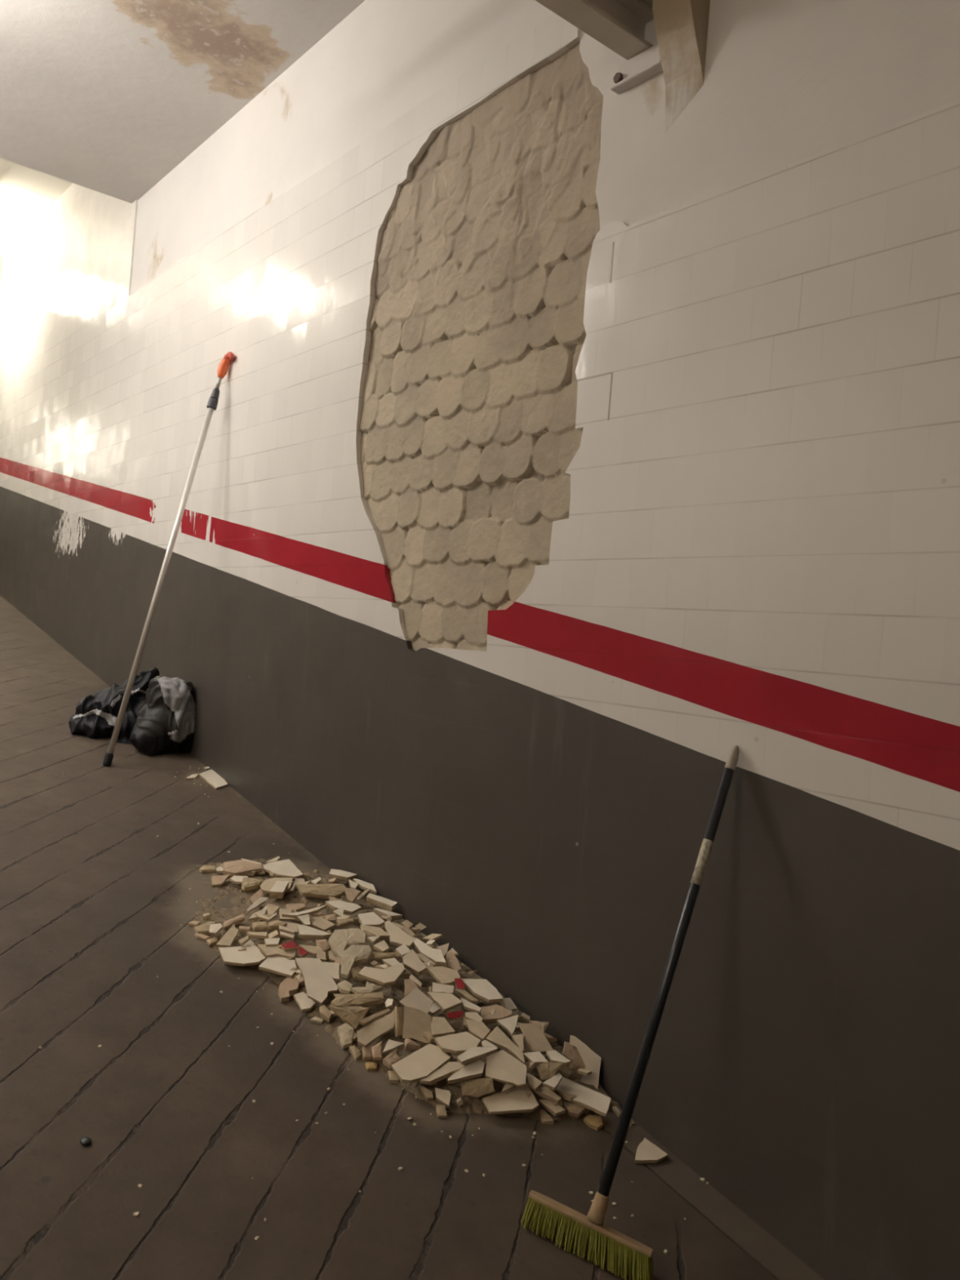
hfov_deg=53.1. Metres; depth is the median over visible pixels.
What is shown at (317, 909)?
fragment
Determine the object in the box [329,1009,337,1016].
chunk
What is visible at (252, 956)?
fragment
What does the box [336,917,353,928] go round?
chunk
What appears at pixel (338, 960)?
fragment
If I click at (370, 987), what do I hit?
chunk
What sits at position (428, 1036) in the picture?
chunk
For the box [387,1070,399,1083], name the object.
chunk
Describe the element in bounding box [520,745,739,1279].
push broom
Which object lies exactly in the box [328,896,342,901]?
fragment
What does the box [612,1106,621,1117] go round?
chunk
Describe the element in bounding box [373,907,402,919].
fragment
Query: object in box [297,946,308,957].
fragment
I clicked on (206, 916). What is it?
chunk
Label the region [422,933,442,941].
fragment
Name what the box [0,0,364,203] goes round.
ceiling
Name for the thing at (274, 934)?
fragment
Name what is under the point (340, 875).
fragment
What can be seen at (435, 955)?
fragment
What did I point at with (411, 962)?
fragment
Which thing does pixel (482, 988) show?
fragment
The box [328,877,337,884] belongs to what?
chunk
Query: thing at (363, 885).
fragment
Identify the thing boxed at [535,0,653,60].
steel beam
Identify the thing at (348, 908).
fragment
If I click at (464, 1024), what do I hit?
fragment
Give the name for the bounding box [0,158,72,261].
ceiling
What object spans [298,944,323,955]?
fragment
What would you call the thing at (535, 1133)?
crumbs
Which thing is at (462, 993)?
chunk
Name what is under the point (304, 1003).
fragment
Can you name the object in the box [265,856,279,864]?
fragment
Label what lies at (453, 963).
fragment
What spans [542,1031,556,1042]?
chunk
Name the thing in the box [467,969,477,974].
fragment
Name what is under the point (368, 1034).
fragment
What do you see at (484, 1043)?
fragment
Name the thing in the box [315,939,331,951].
chunk
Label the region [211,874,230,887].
fragment
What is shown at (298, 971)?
fragment
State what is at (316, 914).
fragment
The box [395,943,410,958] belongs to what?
fragment
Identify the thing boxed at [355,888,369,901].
fragment
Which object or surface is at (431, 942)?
fragment
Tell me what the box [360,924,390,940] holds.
fragment
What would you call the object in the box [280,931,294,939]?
fragment
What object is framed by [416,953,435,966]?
fragment
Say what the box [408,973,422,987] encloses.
fragment
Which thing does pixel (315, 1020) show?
chunk
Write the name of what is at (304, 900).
chunk
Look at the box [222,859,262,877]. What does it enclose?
chunk
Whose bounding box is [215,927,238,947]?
fragment
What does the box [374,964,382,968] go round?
chunk
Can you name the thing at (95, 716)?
bag
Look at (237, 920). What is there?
chunk
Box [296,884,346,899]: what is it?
chunk
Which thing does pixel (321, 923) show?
fragment
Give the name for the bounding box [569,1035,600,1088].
fragment
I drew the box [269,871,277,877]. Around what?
chunk
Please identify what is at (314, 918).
fragment
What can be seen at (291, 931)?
fragment
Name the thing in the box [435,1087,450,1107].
fragment
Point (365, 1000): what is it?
chunk
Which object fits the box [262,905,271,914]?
chunk
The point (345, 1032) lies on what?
chunk
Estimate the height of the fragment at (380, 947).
0.037 m
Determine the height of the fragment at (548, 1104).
0.027 m
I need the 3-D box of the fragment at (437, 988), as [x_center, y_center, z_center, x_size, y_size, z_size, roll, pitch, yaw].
[-0.116,1.084,2.980,0.068,0.029,0.033,5,0,5]
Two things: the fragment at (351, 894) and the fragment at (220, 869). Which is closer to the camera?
the fragment at (351, 894)
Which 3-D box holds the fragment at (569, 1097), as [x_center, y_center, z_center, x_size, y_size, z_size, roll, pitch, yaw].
[0.256,1.297,2.721,0.029,0.013,0.026,5,0,39]
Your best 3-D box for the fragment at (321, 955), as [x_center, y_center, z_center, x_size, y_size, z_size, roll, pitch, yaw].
[-0.524,1.044,3.175,0.034,0.030,0.032,5,0,-3]
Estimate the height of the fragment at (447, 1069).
0.040 m
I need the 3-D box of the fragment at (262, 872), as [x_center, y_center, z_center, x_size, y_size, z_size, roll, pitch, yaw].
[-0.890,0.941,3.895,0.038,0.023,0.023,5,0,-7]
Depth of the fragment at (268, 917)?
3.40 m
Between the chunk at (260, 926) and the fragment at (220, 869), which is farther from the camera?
the fragment at (220, 869)
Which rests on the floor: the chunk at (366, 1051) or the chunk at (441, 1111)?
the chunk at (441, 1111)
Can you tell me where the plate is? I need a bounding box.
[609,43,662,94]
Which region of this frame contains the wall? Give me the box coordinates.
[0,0,959,1279]
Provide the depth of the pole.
5.07 m
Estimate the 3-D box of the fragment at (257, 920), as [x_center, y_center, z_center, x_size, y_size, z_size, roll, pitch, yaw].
[-0.804,1.010,3.473,0.044,0.030,0.033,5,0,38]
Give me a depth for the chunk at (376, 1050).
2.77 m
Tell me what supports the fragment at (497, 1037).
on the rubble
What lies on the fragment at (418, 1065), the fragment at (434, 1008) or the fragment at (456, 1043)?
the fragment at (456, 1043)
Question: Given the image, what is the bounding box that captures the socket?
[586,1191,608,1225]
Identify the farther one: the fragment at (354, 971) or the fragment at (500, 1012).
the fragment at (354, 971)
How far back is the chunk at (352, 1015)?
2.91 m
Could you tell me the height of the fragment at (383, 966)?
0.022 m
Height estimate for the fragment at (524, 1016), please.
0.024 m
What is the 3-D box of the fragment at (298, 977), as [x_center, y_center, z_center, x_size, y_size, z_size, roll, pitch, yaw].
[-0.578,1.086,3.080,0.019,0.023,0.026,5,0,-39]
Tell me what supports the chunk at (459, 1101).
on the rubble
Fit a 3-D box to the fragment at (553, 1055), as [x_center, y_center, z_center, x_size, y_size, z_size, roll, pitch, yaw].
[0.224,1.222,2.803,0.046,0.025,0.075,5,0,-39]
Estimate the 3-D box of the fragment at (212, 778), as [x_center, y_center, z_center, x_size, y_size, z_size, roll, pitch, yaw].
[-1.380,0.721,4.998,0.119,0.060,0.304,5,0,-39]
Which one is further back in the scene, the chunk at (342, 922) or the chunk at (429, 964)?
the chunk at (342, 922)
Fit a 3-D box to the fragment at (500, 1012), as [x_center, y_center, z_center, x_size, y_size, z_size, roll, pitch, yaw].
[0.049,1.156,2.959,0.098,0.050,0.056,5,0,-9]
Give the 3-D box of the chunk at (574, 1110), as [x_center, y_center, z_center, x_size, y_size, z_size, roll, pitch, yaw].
[0.266,1.330,2.713,0.070,0.040,0.041,5,0,14]
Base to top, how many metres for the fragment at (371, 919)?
0.033 m
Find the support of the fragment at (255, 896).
on the rubble
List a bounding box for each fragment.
[185,773,199,779]
[199,768,227,789]
[208,923,222,934]
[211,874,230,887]
[215,866,223,872]
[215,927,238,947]
[218,939,265,966]
[229,875,248,884]
[238,935,248,945]
[240,857,261,863]
[246,896,267,913]
[246,931,266,938]
[248,907,266,920]
[249,888,262,902]
[253,918,262,922]
[255,912,276,921]
[257,869,265,875]
[257,943,297,959]
[258,955,297,977]
[260,877,293,893]
[262,859,302,879]
[264,937,279,946]
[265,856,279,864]
[266,903,277,911]
[266,906,279,914]
[266,929,279,938]
[269,880,288,898]
[278,973,298,1002]
[279,908,296,921]
[279,925,294,934]
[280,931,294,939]
[280,940,297,951]
[281,904,326,918]
[284,921,299,933]
[285,903,305,911]
[289,879,297,891]
[293,991,315,1011]
[294,878,305,886]
[294,957,337,1004]
[294,968,302,975]
[295,973,300,982]
[297,914,310,926]
[297,924,332,939]
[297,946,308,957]
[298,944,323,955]
[310,877,321,884]
[310,911,322,916]
[311,916,318,921]
[311,916,335,932]
[315,950,325,961]
[322,961,339,980]
[324,900,361,914]
[328,868,357,881]
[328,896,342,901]
[328,950,335,962]
[333,906,343,917]
[334,955,341,966]
[335,915,351,919]
[344,888,360,902]
[348,879,358,888]
[350,966,364,981]
[352,878,376,893]
[352,1031,357,1041]
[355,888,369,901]
[356,1009,394,1047]
[357,911,384,927]
[358,962,404,986]
[358,1008,390,1025]
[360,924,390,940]
[366,893,397,911]
[366,936,379,943]
[369,960,378,967]
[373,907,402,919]
[373,940,389,952]
[379,964,389,968]
[382,957,406,972]
[382,1039,404,1054]
[384,920,415,948]
[385,998,394,1008]
[385,1048,398,1058]
[391,921,404,928]
[391,1044,450,1083]
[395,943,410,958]
[399,986,433,1013]
[400,920,413,928]
[401,924,415,937]
[402,949,426,975]
[402,1005,431,1043]
[404,979,417,996]
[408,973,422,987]
[411,927,420,932]
[413,937,445,965]
[414,922,426,932]
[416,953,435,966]
[418,1084,433,1099]
[420,1062,464,1084]
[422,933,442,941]
[426,939,435,945]
[426,943,436,948]
[426,966,460,985]
[426,991,462,1012]
[428,986,432,999]
[428,1003,440,1014]
[430,1016,455,1036]
[432,982,453,994]
[434,1031,480,1054]
[435,942,448,957]
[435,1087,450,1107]
[446,947,458,955]
[446,951,461,972]
[446,1009,463,1018]
[448,1059,484,1084]
[449,1053,461,1059]
[454,977,465,990]
[457,1046,497,1065]
[460,997,480,1013]
[461,978,502,1003]
[462,1017,467,1027]
[465,1012,482,1022]
[465,1018,490,1041]
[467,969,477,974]
[480,1004,512,1024]
[481,1040,496,1047]
[482,1083,538,1114]
[484,1049,526,1086]
[485,1026,524,1064]
[497,997,516,1011]
[497,1014,518,1035]
[501,1083,513,1093]
[511,1033,524,1053]
[515,1022,522,1031]
[518,1023,552,1052]
[520,1012,529,1022]
[523,1051,548,1064]
[523,1090,530,1097]
[525,1072,542,1091]
[534,1086,561,1103]
[538,1099,565,1115]
[542,1072,562,1090]
[546,1049,570,1066]
[555,1076,610,1116]
[557,1065,573,1077]
[564,1093,577,1102]
[567,1066,577,1072]
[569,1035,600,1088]
[577,1068,591,1075]
[634,1137,667,1163]
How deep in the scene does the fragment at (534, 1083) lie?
2.71 m
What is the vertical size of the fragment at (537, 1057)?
0.022 m
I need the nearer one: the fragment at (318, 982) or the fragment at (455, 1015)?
the fragment at (455, 1015)
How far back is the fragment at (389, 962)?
3.10 m
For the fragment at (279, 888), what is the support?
on the rubble
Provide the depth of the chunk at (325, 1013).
2.93 m
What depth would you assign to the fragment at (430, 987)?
3.00 m
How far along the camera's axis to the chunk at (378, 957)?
3.15 m
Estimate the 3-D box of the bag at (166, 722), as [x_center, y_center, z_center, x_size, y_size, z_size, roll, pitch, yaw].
[-1.771,0.412,5.305,0.347,0.425,0.336,5,0,-39]
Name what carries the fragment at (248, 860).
on the rubble
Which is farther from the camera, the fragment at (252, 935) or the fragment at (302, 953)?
the fragment at (252, 935)
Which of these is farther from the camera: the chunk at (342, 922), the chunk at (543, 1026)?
the chunk at (342, 922)
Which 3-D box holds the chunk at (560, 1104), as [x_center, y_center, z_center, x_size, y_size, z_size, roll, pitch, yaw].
[0.213,1.305,2.697,0.025,0.030,0.029,5,0,-39]
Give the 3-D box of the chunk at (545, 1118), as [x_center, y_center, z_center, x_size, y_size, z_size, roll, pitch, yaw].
[0.177,1.333,2.672,0.031,0.033,0.057,5,0,-39]
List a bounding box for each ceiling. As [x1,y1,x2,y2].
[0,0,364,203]
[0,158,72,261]
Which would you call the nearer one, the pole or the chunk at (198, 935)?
the chunk at (198, 935)
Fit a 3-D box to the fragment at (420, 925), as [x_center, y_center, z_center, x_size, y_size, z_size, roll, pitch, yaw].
[-0.218,1.049,3.504,0.041,0.029,0.030,5,0,-39]
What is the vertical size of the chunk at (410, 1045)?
0.032 m
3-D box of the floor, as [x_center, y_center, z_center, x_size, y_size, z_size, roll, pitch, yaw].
[-5.421,-0.138,5.715,5.630,3.513,20.425,5,0,-39]
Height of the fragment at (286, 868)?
0.027 m
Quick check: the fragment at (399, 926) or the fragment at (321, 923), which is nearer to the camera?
the fragment at (321, 923)
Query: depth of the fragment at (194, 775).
4.95 m
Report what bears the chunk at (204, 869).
on the rubble
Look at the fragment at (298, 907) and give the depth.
3.49 m
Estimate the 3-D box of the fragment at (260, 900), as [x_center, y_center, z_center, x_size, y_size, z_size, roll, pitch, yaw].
[-0.834,0.989,3.588,0.028,0.038,0.129,5,0,16]
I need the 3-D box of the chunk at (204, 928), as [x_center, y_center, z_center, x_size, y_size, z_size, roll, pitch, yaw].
[-0.957,1.014,3.365,0.081,0.036,0.056,5,0,-39]
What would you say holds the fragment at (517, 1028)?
on the rubble
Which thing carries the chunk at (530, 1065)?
on the rubble
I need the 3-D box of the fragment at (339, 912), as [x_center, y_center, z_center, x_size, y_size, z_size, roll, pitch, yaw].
[-0.500,0.985,3.456,0.044,0.031,0.048,5,0,-39]
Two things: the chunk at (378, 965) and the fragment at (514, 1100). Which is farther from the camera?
the chunk at (378, 965)
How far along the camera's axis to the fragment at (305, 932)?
3.28 m
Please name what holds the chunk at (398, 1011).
on the rubble
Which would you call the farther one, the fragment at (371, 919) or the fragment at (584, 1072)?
the fragment at (371, 919)
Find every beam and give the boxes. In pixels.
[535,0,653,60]
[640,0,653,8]
[652,0,710,133]
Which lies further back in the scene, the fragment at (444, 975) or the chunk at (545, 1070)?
the fragment at (444, 975)
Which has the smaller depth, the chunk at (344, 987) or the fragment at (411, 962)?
the chunk at (344, 987)
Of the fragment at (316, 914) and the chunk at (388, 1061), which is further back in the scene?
the fragment at (316, 914)
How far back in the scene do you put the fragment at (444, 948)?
3.26 m
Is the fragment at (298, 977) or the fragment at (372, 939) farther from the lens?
the fragment at (372, 939)
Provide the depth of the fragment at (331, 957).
3.16 m
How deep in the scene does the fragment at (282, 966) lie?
3.14 m
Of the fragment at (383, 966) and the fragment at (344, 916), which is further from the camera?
the fragment at (344, 916)
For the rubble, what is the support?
on the floor
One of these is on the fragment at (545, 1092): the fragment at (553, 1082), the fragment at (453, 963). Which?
the fragment at (553, 1082)
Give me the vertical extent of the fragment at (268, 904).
0.021 m
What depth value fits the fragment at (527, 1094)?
2.69 m
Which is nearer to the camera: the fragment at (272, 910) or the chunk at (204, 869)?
the fragment at (272, 910)
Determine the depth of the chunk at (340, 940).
3.22 m
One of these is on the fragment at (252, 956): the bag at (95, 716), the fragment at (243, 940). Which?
the fragment at (243, 940)
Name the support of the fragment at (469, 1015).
on the rubble
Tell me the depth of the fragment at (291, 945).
3.23 m
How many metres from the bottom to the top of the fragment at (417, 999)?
0.068 m
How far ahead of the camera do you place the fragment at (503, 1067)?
2.71 m
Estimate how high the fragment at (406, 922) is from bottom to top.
0.027 m
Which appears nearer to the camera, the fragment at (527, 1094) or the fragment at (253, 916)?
the fragment at (527, 1094)
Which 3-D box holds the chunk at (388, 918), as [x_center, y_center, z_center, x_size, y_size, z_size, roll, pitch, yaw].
[-0.344,1.028,3.516,0.041,0.032,0.029,5,0,-2]
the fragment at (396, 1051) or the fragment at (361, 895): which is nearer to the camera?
the fragment at (396, 1051)
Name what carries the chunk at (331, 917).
on the rubble
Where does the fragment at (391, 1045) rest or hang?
on the rubble
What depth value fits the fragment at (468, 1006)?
2.94 m
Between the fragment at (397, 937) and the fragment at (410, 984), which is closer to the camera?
the fragment at (410, 984)
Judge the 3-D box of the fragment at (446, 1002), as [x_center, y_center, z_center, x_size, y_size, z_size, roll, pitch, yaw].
[-0.109,1.108,2.953,0.071,0.037,0.094,5,0,-39]
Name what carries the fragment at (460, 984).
on the rubble
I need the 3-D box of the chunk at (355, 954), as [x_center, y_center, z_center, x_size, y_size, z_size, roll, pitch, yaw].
[-0.412,1.040,3.116,0.076,0.079,0.134,5,0,39]
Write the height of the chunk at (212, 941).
0.026 m
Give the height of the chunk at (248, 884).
0.052 m
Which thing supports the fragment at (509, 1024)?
on the rubble
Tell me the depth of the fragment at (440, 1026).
2.83 m
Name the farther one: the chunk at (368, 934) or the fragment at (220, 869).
the fragment at (220, 869)
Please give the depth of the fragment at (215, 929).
3.33 m
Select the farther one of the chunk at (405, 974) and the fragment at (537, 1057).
the chunk at (405, 974)
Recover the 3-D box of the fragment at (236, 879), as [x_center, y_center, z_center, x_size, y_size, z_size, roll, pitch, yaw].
[-0.953,0.944,3.781,0.058,0.019,0.066,5,0,7]
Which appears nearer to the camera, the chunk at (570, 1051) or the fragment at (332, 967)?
the chunk at (570, 1051)
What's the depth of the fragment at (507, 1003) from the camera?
3.04 m
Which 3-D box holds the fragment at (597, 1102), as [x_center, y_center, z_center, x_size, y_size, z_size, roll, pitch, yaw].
[0.293,1.298,2.729,0.164,0.047,0.066,5,0,29]
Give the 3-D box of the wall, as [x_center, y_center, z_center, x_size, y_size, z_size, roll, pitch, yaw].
[-3.092,-0.938,7.536,0.250,6.106,20.425,5,0,-39]
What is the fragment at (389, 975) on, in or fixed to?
on the rubble
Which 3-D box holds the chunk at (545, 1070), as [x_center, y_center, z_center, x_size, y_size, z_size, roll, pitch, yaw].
[0.198,1.234,2.755,0.085,0.052,0.042,5,0,4]
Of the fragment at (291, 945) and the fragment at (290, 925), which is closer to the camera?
the fragment at (291, 945)
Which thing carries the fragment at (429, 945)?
on the rubble
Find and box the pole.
[102,351,234,766]
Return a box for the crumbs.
[38,766,708,1254]
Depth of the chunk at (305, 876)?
3.90 m
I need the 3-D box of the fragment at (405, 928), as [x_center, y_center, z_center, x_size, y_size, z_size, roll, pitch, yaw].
[-0.256,1.037,3.405,0.027,0.037,0.069,5,0,-39]
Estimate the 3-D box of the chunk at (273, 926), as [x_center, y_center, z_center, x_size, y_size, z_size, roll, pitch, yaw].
[-0.707,0.999,3.350,0.066,0.036,0.038,5,0,-13]
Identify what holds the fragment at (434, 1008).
on the rubble
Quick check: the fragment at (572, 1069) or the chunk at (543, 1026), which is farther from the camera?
the chunk at (543, 1026)
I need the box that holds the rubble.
[192,858,635,1126]
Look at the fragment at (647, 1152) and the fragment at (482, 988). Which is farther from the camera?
the fragment at (482, 988)
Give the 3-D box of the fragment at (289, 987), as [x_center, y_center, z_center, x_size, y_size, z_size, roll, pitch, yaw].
[-0.611,1.114,3.065,0.059,0.059,0.120,5,0,-3]
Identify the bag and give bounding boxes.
[68,666,159,744]
[129,675,195,755]
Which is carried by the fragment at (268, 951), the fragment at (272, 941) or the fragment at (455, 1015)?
the fragment at (272, 941)
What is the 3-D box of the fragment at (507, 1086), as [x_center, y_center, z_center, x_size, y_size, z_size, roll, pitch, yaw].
[0.073,1.250,2.688,0.041,0.033,0.026,5,0,-39]
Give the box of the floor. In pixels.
[0,595,824,1279]
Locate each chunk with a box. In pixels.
[187,920,199,926]
[194,921,216,934]
[194,933,210,941]
[199,865,215,873]
[202,912,210,919]
[205,936,217,946]
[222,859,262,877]
[223,914,244,929]
[239,925,249,933]
[240,876,262,892]
[251,921,268,932]
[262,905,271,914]
[267,920,287,932]
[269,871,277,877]
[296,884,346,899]
[298,975,305,985]
[299,897,309,905]
[300,872,309,879]
[309,1016,324,1023]
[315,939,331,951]
[319,1004,332,1022]
[324,914,336,924]
[327,1005,369,1029]
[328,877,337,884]
[328,928,366,958]
[329,991,384,1007]
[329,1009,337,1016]
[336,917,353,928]
[337,980,352,994]
[337,1022,354,1048]
[340,944,371,978]
[348,1044,361,1060]
[351,981,382,994]
[361,1045,372,1061]
[362,929,376,937]
[364,1062,377,1071]
[370,951,400,962]
[371,1040,382,1062]
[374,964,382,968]
[381,915,391,921]
[382,1053,400,1069]
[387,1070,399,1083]
[393,1006,404,1036]
[400,972,409,977]
[404,1038,421,1051]
[421,961,434,975]
[422,1031,438,1042]
[435,1104,447,1117]
[454,988,478,1004]
[456,1097,462,1105]
[461,1077,494,1098]
[524,1061,536,1072]
[528,1020,549,1032]
[535,1062,564,1079]
[539,1109,554,1124]
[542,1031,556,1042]
[552,1100,562,1106]
[562,1041,583,1079]
[563,1101,586,1119]
[583,1114,603,1130]
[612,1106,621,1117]
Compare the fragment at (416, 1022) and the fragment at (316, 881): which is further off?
the fragment at (316, 881)
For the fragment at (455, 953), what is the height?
0.026 m
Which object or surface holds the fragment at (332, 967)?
on the rubble
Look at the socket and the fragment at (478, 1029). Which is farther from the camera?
the fragment at (478, 1029)
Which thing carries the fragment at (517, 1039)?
on the rubble
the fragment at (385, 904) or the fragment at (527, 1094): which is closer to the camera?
the fragment at (527, 1094)
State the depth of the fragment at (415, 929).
3.46 m
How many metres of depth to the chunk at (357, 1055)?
2.80 m
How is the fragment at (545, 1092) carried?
on the rubble
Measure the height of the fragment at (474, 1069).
0.039 m
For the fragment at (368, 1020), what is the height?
0.025 m
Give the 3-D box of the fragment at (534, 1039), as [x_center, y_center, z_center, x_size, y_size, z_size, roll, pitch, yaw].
[0.166,1.187,2.864,0.108,0.072,0.055,5,0,3]
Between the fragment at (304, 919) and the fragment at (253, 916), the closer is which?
the fragment at (304, 919)
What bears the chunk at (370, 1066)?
on the rubble
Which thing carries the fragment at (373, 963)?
on the rubble
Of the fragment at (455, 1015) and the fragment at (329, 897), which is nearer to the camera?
the fragment at (455, 1015)
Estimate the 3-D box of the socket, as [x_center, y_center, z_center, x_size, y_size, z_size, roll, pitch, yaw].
[0.274,1.314,2.219,0.055,0.067,0.042,5,0,-39]
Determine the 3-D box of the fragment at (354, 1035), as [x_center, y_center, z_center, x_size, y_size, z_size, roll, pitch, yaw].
[-0.383,1.178,2.857,0.036,0.026,0.026,5,0,23]
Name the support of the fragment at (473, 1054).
on the rubble
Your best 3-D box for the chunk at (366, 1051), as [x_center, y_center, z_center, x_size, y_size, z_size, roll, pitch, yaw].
[-0.329,1.204,2.793,0.027,0.039,0.041,5,0,-16]
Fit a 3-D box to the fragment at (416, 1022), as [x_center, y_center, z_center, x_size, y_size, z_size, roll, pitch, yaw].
[-0.185,1.140,2.846,0.090,0.092,0.052,5,0,2]
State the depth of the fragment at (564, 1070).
2.79 m
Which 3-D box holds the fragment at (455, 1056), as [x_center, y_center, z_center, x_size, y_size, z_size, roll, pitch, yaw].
[-0.065,1.196,2.767,0.047,0.023,0.025,5,0,16]
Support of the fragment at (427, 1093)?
on the rubble
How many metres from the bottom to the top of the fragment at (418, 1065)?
0.054 m
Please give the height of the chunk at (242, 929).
0.026 m
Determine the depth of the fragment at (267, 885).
3.75 m
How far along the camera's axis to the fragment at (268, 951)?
3.21 m
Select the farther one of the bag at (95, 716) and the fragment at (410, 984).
the bag at (95, 716)
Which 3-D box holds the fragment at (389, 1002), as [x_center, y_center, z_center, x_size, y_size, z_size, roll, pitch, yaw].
[-0.277,1.115,2.945,0.027,0.027,0.032,5,0,-39]
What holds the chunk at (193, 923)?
on the rubble
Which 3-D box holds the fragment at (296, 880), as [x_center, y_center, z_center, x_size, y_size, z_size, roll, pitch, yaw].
[-0.724,0.954,3.733,0.013,0.038,0.062,5,0,10]
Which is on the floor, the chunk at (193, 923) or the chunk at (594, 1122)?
the chunk at (594, 1122)
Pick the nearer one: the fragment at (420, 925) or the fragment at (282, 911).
the fragment at (282, 911)
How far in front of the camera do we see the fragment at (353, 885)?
3.83 m
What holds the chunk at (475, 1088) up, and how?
on the rubble
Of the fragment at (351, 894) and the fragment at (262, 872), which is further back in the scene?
the fragment at (262, 872)
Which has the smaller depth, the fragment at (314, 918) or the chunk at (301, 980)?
the chunk at (301, 980)

